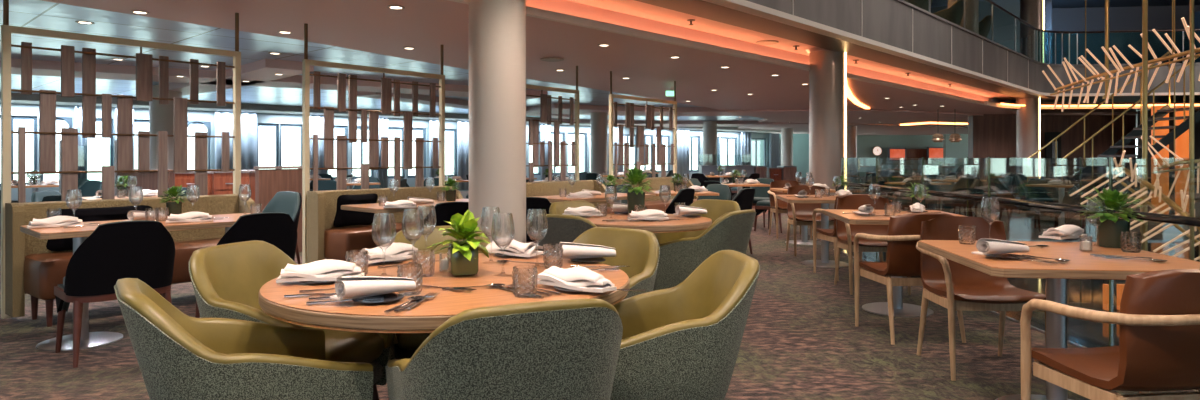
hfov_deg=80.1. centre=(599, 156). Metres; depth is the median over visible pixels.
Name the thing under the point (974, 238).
water tumbler
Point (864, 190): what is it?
chair
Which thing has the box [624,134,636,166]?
window
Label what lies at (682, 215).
plate
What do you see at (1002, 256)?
plate
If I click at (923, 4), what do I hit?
upholstered armchair
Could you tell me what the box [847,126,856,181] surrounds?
pillar
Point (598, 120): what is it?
pillar
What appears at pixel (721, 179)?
table
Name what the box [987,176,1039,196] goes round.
table
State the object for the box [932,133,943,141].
pendant lamp
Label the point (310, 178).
table
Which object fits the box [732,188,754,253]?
chair
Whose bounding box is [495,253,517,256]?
plate
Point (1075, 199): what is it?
chair
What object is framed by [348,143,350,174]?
wall pier
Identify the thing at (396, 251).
napkin
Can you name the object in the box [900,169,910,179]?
potted plant
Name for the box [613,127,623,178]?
curtain
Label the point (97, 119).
window
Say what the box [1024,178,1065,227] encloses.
chair
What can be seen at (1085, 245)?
candle
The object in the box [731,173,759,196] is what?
chair
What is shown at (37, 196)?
chair
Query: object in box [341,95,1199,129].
ceiling
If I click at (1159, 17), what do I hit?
glass railing
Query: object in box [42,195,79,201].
chair
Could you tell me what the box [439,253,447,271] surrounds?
candle holder
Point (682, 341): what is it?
upholstered armchair
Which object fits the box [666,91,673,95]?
exit sign
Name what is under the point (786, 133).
pillar
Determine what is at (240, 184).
wine glass
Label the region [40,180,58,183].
napkin
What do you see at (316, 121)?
window
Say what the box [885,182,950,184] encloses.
table
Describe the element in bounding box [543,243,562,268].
water tumbler
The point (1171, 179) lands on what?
chair
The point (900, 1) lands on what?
trim
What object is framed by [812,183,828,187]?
napkin
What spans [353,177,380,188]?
chair
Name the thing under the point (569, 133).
window
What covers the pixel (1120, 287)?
block
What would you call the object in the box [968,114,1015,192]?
wall
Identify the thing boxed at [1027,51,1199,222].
staircase
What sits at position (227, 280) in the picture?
upholstered armchair
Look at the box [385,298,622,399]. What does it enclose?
upholstered armchair
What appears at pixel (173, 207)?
potted plant
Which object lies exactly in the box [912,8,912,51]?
trim
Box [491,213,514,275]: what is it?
wine glass
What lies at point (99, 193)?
napkin
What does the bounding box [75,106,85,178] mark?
curtain
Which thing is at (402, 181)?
chair
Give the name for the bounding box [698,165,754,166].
countertop
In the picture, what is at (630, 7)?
ceiling
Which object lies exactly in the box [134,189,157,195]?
napkin
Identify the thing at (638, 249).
upholstered armchair
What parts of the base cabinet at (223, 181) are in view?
drawer, door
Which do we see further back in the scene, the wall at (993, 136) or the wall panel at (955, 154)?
the wall panel at (955, 154)
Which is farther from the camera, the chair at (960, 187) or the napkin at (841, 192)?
the chair at (960, 187)
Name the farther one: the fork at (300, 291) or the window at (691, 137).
the window at (691, 137)
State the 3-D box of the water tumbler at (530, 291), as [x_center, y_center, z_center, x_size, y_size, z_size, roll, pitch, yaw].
[-0.243,0.402,2.312,0.083,0.094,0.083,0,0,25]
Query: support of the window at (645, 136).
in the wall header
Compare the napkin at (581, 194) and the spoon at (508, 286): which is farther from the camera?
the napkin at (581, 194)
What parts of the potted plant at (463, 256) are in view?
pot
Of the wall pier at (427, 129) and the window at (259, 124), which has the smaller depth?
the window at (259, 124)
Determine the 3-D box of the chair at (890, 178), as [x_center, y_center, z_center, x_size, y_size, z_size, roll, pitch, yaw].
[7.362,0.789,17.478,0.557,0.826,0.573,0,0,-3]
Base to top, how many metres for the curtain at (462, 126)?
2.410 m
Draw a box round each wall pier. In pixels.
[37,116,39,183]
[72,117,74,127]
[113,119,114,165]
[210,122,214,168]
[279,124,279,165]
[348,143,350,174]
[426,128,428,177]
[526,131,528,174]
[565,132,567,174]
[587,133,589,172]
[670,136,672,169]
[700,136,702,164]
[719,137,720,164]
[737,138,740,164]
[763,138,769,167]
[779,139,780,165]
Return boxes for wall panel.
[906,149,926,159]
[943,134,967,174]
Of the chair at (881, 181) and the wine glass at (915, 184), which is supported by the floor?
the chair at (881, 181)
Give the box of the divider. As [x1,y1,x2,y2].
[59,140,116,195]
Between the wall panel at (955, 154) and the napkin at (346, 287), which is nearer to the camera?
the napkin at (346, 287)
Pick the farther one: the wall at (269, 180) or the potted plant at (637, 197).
the wall at (269, 180)
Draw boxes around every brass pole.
[1102,0,1111,98]
[1142,0,1147,250]
[1190,0,1193,260]
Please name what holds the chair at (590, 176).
on the floor
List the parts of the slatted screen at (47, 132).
post, hanger rod, rod, rod, rod, rod, post, hanger rod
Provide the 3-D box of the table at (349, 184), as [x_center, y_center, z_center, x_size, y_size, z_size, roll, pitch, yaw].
[-4.350,0.825,12.400,0.800,0.750,0.760,0,0,-43]
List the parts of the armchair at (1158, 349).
leg, armrest, leg, leg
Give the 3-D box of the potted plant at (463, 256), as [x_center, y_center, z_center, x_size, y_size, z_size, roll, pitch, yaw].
[-0.530,0.326,2.711,0.247,0.247,0.224,0,0,-23]
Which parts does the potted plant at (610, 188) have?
pot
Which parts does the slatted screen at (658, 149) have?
post, hanger rod, rod, rod, rod, rod, post, hanger rod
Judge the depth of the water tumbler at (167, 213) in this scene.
5.02 m
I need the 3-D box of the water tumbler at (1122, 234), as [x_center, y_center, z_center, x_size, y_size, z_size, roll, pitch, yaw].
[2.515,0.402,3.382,0.083,0.094,0.083,0,0,26]
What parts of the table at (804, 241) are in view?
plate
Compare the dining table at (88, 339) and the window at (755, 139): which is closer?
the dining table at (88, 339)
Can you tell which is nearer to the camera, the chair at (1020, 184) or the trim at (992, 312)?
the trim at (992, 312)
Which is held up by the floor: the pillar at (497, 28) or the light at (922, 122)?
the pillar at (497, 28)
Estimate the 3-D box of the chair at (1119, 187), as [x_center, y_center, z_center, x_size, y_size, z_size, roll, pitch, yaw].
[8.164,0.789,11.454,0.573,0.826,0.557,0,0,12]
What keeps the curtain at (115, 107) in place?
hanging from the wall header
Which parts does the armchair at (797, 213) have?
leg, armrest, leg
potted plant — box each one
[26,170,39,184]
[115,175,130,195]
[158,185,188,216]
[428,210,489,276]
[442,177,460,200]
[604,175,618,193]
[619,167,653,214]
[671,173,684,190]
[716,166,722,174]
[730,169,740,182]
[832,175,847,194]
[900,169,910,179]
[906,182,930,205]
[1076,187,1144,247]
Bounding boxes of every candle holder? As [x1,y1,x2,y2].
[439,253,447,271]
[1079,236,1092,250]
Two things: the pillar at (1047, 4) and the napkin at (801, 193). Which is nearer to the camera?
the napkin at (801, 193)
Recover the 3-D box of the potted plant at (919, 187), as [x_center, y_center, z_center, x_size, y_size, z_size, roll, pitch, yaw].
[2.671,0.330,5.986,0.210,0.239,0.205,0,0,-36]
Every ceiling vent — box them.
[540,57,563,61]
[755,40,778,44]
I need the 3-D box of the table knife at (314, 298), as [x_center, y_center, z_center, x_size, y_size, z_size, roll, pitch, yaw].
[-0.792,0.443,2.261,0.242,0.008,0.018,0,0,-17]
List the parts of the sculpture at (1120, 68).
rod, rod, rod, rod, rod, rod, rod, rod, rod, rod, rod, rod, rod, rod, rod, rod, rod, rod, rod, rod, rod, rod, rod, rod, rod, rod, rod, rod, rod, rod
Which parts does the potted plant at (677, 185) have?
pot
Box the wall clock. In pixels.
[872,146,881,155]
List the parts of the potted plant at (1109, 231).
pot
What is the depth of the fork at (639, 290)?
2.36 m
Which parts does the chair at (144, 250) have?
leg, leg, seat frame, leg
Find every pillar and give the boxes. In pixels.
[149,85,181,168]
[469,0,525,242]
[590,112,606,181]
[703,121,716,164]
[781,128,792,165]
[808,50,846,235]
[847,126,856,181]
[948,0,978,33]
[1016,98,1039,198]
[1020,0,1043,62]
[1044,1,1051,63]
[1151,106,1168,214]
[1175,106,1188,215]
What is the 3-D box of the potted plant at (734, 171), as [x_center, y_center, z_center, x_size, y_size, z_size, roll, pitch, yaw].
[2.321,0.330,12.268,0.205,0.239,0.210,0,0,-42]
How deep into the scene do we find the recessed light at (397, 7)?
6.37 m
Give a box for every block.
[754,166,766,177]
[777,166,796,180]
[1103,284,1108,310]
[1117,284,1124,309]
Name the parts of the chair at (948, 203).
seat, seat frame, leg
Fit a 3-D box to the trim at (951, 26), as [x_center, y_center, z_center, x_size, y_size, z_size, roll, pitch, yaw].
[6.277,-1.995,12.749,0.014,0.700,0.014,0,0,42]
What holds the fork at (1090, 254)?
on the dining table at (1082, 265)
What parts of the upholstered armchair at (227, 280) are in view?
seat, leg, seat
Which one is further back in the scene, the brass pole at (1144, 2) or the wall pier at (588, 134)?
the wall pier at (588, 134)
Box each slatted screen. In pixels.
[1,0,240,318]
[302,23,444,263]
[526,66,578,181]
[609,71,676,200]
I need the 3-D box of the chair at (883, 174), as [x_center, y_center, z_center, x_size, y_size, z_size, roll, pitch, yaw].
[7.881,0.789,19.900,0.557,0.826,0.573,0,0,28]
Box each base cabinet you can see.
[175,171,213,194]
[212,170,254,201]
[767,168,782,180]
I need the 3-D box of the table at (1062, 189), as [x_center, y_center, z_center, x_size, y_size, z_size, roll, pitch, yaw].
[7.500,0.825,11.600,0.800,0.750,0.760,0,0,-33]
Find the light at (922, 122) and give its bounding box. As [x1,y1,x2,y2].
[900,122,967,125]
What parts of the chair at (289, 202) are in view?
leg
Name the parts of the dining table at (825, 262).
plate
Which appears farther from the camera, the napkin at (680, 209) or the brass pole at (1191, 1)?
the napkin at (680, 209)
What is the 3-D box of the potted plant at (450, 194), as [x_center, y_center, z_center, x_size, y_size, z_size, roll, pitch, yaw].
[-1.524,0.330,7.300,0.210,0.239,0.205,0,0,-14]
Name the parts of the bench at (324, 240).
seat, backrest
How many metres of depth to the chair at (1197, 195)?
15.06 m
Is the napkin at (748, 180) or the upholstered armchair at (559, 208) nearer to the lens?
the upholstered armchair at (559, 208)
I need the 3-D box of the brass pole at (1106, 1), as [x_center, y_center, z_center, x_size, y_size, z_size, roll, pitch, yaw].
[6.107,-2.750,8.600,0.090,4.100,0.090,0,0,0]
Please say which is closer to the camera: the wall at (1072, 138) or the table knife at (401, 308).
the table knife at (401, 308)
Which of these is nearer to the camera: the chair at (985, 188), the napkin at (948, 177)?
the napkin at (948, 177)
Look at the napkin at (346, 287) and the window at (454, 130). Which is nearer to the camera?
the napkin at (346, 287)
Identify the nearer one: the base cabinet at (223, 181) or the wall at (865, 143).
the base cabinet at (223, 181)
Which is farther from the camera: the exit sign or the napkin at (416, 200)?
the exit sign
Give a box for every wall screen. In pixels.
[888,148,905,160]
[927,147,942,159]
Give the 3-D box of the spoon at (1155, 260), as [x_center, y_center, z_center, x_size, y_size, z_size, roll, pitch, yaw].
[2.322,0.444,3.091,0.216,0.009,0.050,0,0,40]
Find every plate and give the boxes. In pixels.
[299,281,334,283]
[352,293,403,302]
[378,259,405,262]
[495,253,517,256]
[554,286,582,291]
[570,257,605,262]
[682,215,701,216]
[986,254,1024,258]
[1057,238,1081,240]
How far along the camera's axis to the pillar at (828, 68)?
10.72 m
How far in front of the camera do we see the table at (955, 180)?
14.16 m
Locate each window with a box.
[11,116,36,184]
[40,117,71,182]
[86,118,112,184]
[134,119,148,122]
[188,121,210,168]
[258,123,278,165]
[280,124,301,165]
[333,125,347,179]
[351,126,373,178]
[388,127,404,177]
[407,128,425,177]
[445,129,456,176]
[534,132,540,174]
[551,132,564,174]
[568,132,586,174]
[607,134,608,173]
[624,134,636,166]
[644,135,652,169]
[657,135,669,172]
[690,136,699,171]
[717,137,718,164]
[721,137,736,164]
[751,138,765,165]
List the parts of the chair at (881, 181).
seat frame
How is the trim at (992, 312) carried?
on the floor
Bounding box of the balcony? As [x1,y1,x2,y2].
[746,0,1199,92]
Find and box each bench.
[5,194,258,326]
[307,186,463,263]
[526,180,613,249]
[613,177,697,210]
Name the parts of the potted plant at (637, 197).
pot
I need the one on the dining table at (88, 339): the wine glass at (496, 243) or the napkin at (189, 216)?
the napkin at (189, 216)
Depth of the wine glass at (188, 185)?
5.34 m
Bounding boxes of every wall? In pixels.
[117,169,174,195]
[254,166,301,252]
[751,134,808,177]
[857,135,966,176]
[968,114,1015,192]
[1040,115,1135,189]
[1138,110,1199,196]
[1195,11,1199,62]
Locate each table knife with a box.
[63,224,100,227]
[284,293,329,297]
[309,297,329,300]
[377,262,427,268]
[394,298,425,312]
[499,287,543,298]
[570,265,629,267]
[1012,255,1064,263]
[1094,255,1158,260]
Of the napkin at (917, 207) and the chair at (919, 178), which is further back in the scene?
the chair at (919, 178)
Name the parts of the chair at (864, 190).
seat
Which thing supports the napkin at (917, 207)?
on the plate
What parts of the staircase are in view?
handrail, handrail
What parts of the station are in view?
panel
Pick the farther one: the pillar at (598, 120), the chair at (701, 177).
the pillar at (598, 120)
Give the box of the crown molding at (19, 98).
[0,92,780,132]
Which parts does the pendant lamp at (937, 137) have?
lamp shade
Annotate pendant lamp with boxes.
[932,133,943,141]
[949,133,961,141]
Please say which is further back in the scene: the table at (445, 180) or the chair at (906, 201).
the table at (445, 180)
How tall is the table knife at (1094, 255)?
0.008 m
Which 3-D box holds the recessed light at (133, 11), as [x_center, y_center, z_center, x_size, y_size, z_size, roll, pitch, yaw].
[-4.251,-1.335,6.598,0.156,0.008,0.156,0,0,0]
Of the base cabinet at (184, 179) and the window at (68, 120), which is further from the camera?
the window at (68, 120)
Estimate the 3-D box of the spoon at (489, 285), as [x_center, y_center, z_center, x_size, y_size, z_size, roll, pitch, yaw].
[-0.428,0.444,2.433,0.216,0.009,0.050,0,0,-14]
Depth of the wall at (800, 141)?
41.83 m
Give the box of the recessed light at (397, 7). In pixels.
[387,5,404,9]
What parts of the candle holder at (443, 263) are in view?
glass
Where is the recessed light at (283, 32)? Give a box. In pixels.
[277,31,292,33]
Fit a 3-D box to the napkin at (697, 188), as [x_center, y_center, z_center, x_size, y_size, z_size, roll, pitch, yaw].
[1.248,0.403,9.222,0.286,0.070,0.120,0,0,-34]
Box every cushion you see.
[46,205,152,250]
[333,193,377,226]
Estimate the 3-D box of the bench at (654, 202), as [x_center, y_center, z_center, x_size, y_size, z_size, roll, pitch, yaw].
[1.018,0.770,11.653,0.610,0.860,1.886,0,0,38]
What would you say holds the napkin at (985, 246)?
on the plate at (1002, 256)
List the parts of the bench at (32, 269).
leg, leg, seat, backrest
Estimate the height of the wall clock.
0.600 m
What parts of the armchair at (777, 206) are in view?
leg, armrest, leg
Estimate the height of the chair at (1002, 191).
0.826 m
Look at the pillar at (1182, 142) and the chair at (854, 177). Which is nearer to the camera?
the pillar at (1182, 142)
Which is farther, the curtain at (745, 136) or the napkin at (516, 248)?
the curtain at (745, 136)
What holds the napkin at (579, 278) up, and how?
on the plate at (558, 288)
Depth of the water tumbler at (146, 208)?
4.94 m
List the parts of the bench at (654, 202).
backrest, seat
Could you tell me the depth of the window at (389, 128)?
23.69 m
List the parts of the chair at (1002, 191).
leg, leg, seat frame, leg, leg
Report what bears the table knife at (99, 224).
on the dining table at (88, 339)
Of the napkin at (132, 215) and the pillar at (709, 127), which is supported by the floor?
the pillar at (709, 127)
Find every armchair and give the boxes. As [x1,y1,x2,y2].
[114,278,372,399]
[189,240,393,399]
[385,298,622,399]
[389,226,491,359]
[533,214,596,255]
[549,201,601,215]
[572,227,659,298]
[610,250,759,399]
[653,209,755,290]
[654,199,739,243]
[768,180,811,238]
[786,185,836,255]
[812,194,884,280]
[834,195,910,294]
[853,213,965,344]
[904,0,932,10]
[916,216,1045,380]
[934,0,965,25]
[979,15,991,37]
[1020,269,1199,399]
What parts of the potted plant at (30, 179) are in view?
pot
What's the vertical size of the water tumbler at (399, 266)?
0.094 m
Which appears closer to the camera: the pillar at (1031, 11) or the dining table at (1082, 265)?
the dining table at (1082, 265)
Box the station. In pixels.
[698,165,754,199]
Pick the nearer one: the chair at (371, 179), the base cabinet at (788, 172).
the chair at (371, 179)
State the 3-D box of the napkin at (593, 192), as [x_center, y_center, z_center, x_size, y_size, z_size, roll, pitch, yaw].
[-0.107,0.407,8.255,0.244,0.076,0.106,0,0,-39]
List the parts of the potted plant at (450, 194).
pot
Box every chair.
[31,190,60,201]
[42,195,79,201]
[54,220,174,367]
[78,179,89,186]
[78,180,100,196]
[168,187,194,196]
[195,212,296,317]
[262,191,301,264]
[310,174,333,190]
[318,180,335,190]
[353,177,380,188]
[400,179,406,186]
[420,202,468,226]
[424,178,446,185]
[526,197,550,242]
[579,172,586,179]
[586,173,606,185]
[615,184,661,210]
[666,170,672,176]
[666,188,694,213]
[687,178,700,198]
[691,173,708,182]
[697,184,731,200]
[700,181,720,187]
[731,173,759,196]
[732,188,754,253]
[750,178,775,226]
[754,200,781,232]
[850,170,871,193]
[859,178,892,209]
[872,171,893,199]
[872,173,899,202]
[887,172,902,206]
[900,180,935,209]
[901,177,930,209]
[924,167,929,175]
[926,165,942,174]
[926,174,941,185]
[933,175,965,215]
[942,179,979,216]
[948,177,983,217]
[951,165,965,176]
[966,173,993,208]
[977,176,1012,218]
[994,180,1040,231]
[997,172,1023,205]
[1003,174,1028,210]
[1015,175,1047,215]
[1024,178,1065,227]
[1050,176,1082,217]
[1054,182,1103,233]
[1082,181,1132,233]
[1148,175,1174,211]
[1195,190,1199,199]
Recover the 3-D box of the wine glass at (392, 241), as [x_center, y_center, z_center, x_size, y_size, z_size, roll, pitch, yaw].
[-0.810,0.331,2.678,0.089,0.236,0.089,0,0,0]
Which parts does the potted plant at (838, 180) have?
pot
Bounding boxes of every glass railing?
[840,157,1199,345]
[1052,5,1199,63]
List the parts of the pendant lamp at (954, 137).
lamp shade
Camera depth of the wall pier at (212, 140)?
19.78 m
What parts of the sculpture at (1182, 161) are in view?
rod, rod, rod, rod, rod, rod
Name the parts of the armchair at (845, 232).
leg, armrest, leg, leg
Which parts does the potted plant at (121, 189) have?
pot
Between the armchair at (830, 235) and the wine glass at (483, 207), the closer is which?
the wine glass at (483, 207)
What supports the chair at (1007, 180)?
on the floor
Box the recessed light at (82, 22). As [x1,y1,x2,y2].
[75,21,94,23]
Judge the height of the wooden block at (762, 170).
0.955 m
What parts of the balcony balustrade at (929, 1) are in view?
post, post, post, post, post, post, post, post, post, post, post, post, post, handrail, post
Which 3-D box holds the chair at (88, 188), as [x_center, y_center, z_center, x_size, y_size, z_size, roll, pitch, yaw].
[-8.421,0.789,11.476,0.573,0.826,0.557,0,0,2]
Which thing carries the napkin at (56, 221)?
on the dining table at (88, 339)
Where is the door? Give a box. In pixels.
[1045,132,1060,177]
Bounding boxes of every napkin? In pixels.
[27,216,83,228]
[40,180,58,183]
[93,190,101,196]
[124,211,165,220]
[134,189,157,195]
[165,212,213,222]
[276,259,363,282]
[330,276,415,300]
[350,243,420,263]
[383,200,416,207]
[407,197,433,203]
[486,238,542,256]
[535,266,616,292]
[556,242,615,258]
[562,206,602,215]
[566,191,592,197]
[582,189,601,194]
[612,203,627,211]
[627,209,668,219]
[658,185,667,190]
[673,205,706,214]
[688,186,707,190]
[744,179,759,182]
[793,190,806,196]
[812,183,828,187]
[834,190,851,195]
[852,204,873,213]
[910,203,924,211]
[944,175,955,178]
[971,238,1029,254]
[1039,225,1086,239]
[1047,180,1062,183]
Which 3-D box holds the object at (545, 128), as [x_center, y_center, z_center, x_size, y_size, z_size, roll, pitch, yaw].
[-2.104,-0.055,27.418,0.439,2.410,0.112,0,0,-43]
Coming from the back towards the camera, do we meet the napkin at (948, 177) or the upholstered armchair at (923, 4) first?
the napkin at (948, 177)
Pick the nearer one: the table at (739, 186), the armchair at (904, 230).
the armchair at (904, 230)
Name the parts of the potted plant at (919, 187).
pot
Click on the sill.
(410, 181)
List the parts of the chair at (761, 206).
leg, seat, seat frame, leg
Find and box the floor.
[0,177,1199,399]
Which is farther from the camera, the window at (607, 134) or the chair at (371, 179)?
the window at (607, 134)
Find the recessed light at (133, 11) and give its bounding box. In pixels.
[130,10,149,13]
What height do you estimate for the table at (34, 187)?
0.750 m
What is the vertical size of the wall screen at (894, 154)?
0.790 m
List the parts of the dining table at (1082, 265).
plate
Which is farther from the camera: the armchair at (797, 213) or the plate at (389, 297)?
the armchair at (797, 213)
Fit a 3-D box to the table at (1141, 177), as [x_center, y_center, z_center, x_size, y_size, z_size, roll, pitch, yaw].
[12.400,0.825,15.600,0.800,0.750,0.760,0,0,-2]
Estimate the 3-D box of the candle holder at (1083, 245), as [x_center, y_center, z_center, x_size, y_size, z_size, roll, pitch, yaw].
[2.327,0.414,3.418,0.052,0.070,0.052,0,0,0]
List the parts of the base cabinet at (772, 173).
drawer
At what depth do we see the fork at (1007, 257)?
3.01 m
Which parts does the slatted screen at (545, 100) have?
rod, rod, rod, rod, post, hanger rod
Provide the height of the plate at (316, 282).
0.010 m
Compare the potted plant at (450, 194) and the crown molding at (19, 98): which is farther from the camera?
the crown molding at (19, 98)
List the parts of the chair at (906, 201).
seat frame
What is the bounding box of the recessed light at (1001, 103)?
[1001,103,1199,106]
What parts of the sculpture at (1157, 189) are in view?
rod, rod, rod, rod, rod, rod, rod, rod, rod, rod, rod, rod, rod, rod, rod, rod, rod, rod, rod, rod, rod, rod, rod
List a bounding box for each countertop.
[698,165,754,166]
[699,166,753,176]
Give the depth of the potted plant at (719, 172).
17.53 m
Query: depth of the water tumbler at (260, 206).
5.44 m
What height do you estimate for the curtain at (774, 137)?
2.410 m
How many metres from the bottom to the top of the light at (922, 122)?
0.060 m
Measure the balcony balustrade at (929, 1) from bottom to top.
0.878 m
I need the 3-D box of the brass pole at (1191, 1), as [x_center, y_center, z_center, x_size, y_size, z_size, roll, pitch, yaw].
[3.482,-1.800,4.200,0.090,6.000,0.090,0,0,0]
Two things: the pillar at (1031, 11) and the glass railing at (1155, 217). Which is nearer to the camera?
the glass railing at (1155, 217)
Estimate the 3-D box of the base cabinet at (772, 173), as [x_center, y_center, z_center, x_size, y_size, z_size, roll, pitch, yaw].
[4.774,0.745,19.639,0.361,0.880,0.562,0,0,0]
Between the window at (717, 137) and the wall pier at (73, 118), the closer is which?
the wall pier at (73, 118)
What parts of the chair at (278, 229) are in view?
leg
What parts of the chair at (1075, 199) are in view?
leg, leg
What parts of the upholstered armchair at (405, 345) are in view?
seat, seat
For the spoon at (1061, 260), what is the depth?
3.09 m
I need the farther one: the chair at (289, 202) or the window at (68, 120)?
the window at (68, 120)
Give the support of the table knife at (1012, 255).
on the dining table at (1082, 265)
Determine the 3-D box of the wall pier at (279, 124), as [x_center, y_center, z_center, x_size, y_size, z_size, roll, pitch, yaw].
[-9.479,-0.140,21.051,0.028,1.680,0.200,0,0,-43]
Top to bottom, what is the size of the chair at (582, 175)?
0.826 m
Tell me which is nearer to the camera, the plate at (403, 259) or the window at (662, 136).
the plate at (403, 259)
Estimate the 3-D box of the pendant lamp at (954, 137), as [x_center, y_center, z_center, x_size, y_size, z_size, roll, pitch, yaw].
[9.944,-0.887,20.000,0.330,0.946,0.330,0,0,0]
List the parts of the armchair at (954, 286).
leg, armrest, leg, leg, leg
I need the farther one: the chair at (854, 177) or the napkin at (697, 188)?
the chair at (854, 177)
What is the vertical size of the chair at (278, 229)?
0.826 m
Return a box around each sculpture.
[1042,0,1199,111]
[1070,150,1199,261]
[1141,0,1199,198]
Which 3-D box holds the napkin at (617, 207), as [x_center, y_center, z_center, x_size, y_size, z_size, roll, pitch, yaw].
[0.219,0.396,5.659,0.244,0.076,0.106,0,0,-5]
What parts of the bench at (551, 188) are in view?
backrest, seat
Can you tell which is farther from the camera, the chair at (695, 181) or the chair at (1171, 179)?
the chair at (1171, 179)
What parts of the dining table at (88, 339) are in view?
plate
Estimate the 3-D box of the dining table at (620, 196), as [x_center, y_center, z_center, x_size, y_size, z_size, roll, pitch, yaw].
[-0.100,0.825,8.300,0.720,0.750,1.450,0,0,43]
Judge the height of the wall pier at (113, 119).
1.680 m
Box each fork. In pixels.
[299,288,334,292]
[306,297,382,304]
[406,293,439,309]
[422,284,476,290]
[511,283,561,294]
[590,268,618,270]
[617,289,645,291]
[1007,257,1057,263]
[1090,254,1151,258]
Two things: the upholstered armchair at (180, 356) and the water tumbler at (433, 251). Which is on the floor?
the upholstered armchair at (180, 356)
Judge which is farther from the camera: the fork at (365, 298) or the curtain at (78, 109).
the curtain at (78, 109)
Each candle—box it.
[441,257,447,269]
[1081,239,1090,249]
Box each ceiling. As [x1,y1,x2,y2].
[0,0,1137,140]
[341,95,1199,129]
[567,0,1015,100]
[931,0,984,7]
[931,0,1199,52]
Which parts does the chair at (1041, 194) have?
leg, seat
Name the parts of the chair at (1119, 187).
leg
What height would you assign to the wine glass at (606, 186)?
0.236 m
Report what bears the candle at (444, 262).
on the candle holder at (443, 263)
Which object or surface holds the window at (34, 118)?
in the wall header
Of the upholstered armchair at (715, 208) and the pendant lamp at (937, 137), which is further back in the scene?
the pendant lamp at (937, 137)
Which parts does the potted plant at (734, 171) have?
pot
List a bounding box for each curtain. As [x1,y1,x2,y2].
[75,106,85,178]
[115,107,133,168]
[215,111,257,169]
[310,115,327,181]
[377,118,387,187]
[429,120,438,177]
[457,121,468,189]
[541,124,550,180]
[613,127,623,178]
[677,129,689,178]
[741,132,750,164]
[770,133,778,167]
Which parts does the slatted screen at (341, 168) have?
post, hanger rod, rod, rod, rod, rod, post, hanger rod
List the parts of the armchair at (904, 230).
leg, armrest, leg, leg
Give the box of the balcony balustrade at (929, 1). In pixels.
[928,0,1199,63]
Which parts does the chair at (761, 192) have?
seat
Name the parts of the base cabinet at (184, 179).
drawer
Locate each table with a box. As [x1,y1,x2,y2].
[11,184,58,192]
[20,213,249,350]
[78,195,157,199]
[259,253,628,332]
[310,178,330,179]
[341,199,468,244]
[347,182,380,189]
[445,180,468,181]
[535,193,652,213]
[584,213,711,232]
[646,191,718,195]
[705,175,740,182]
[721,183,769,229]
[770,188,834,244]
[776,195,848,267]
[822,209,962,316]
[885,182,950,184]
[892,176,926,208]
[918,240,1199,399]
[930,179,986,214]
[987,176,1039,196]
[1025,184,1074,230]
[1045,178,1101,216]
[1141,177,1199,212]
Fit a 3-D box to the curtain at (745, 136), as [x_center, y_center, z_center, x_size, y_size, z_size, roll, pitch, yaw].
[7.405,-0.055,36.140,0.929,2.410,0.112,0,0,-43]
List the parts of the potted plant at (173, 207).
pot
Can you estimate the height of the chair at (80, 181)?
0.826 m
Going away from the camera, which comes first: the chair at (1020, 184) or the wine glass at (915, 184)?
the wine glass at (915, 184)
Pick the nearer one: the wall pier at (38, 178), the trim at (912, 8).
the trim at (912, 8)
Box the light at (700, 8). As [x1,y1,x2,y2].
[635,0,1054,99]
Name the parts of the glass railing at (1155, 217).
post, post, post, post, post, post, post, post, post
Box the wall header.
[0,103,769,138]
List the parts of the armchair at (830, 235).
leg, armrest, leg, leg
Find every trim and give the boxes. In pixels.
[448,0,1015,110]
[703,0,1199,96]
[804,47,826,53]
[841,240,1198,391]
[895,0,1199,65]
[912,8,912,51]
[951,26,951,63]
[982,39,982,73]
[984,101,1197,108]
[1007,50,1007,81]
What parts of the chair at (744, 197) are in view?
leg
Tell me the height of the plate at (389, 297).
0.010 m
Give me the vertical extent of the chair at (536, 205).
0.826 m
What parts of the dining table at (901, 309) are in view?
plate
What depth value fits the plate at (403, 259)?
3.03 m
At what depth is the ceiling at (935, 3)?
19.07 m
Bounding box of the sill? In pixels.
[0,172,698,201]
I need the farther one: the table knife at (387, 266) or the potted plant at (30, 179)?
the potted plant at (30, 179)
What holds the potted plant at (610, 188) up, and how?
on the dining table at (620, 196)
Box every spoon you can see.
[320,293,335,296]
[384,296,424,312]
[442,284,505,289]
[497,260,544,264]
[506,285,551,295]
[1022,255,1070,261]
[1028,245,1048,246]
[1106,257,1166,261]
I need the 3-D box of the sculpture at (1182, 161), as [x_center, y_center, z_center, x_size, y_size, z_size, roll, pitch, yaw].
[5.735,-2.182,7.075,0.332,5.236,1.157,0,0,0]
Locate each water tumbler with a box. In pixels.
[145,208,158,220]
[155,207,168,220]
[250,203,261,213]
[345,250,368,275]
[378,195,387,205]
[397,263,422,295]
[413,250,434,276]
[512,265,537,297]
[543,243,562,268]
[884,203,895,215]
[890,201,900,212]
[958,225,975,244]
[1120,231,1141,252]
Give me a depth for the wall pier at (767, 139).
37.79 m
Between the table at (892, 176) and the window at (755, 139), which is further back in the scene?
the window at (755, 139)
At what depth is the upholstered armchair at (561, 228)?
4.42 m
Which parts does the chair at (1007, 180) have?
seat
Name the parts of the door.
pane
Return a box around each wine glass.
[66,189,81,208]
[129,187,142,204]
[186,185,199,201]
[239,184,250,214]
[372,213,395,276]
[402,209,423,267]
[416,205,435,259]
[480,207,501,262]
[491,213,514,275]
[526,209,547,267]
[605,186,616,218]
[659,185,670,216]
[868,185,879,212]
[914,184,926,201]
[980,197,999,223]
[1085,199,1106,247]
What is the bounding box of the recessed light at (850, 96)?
[847,84,869,108]

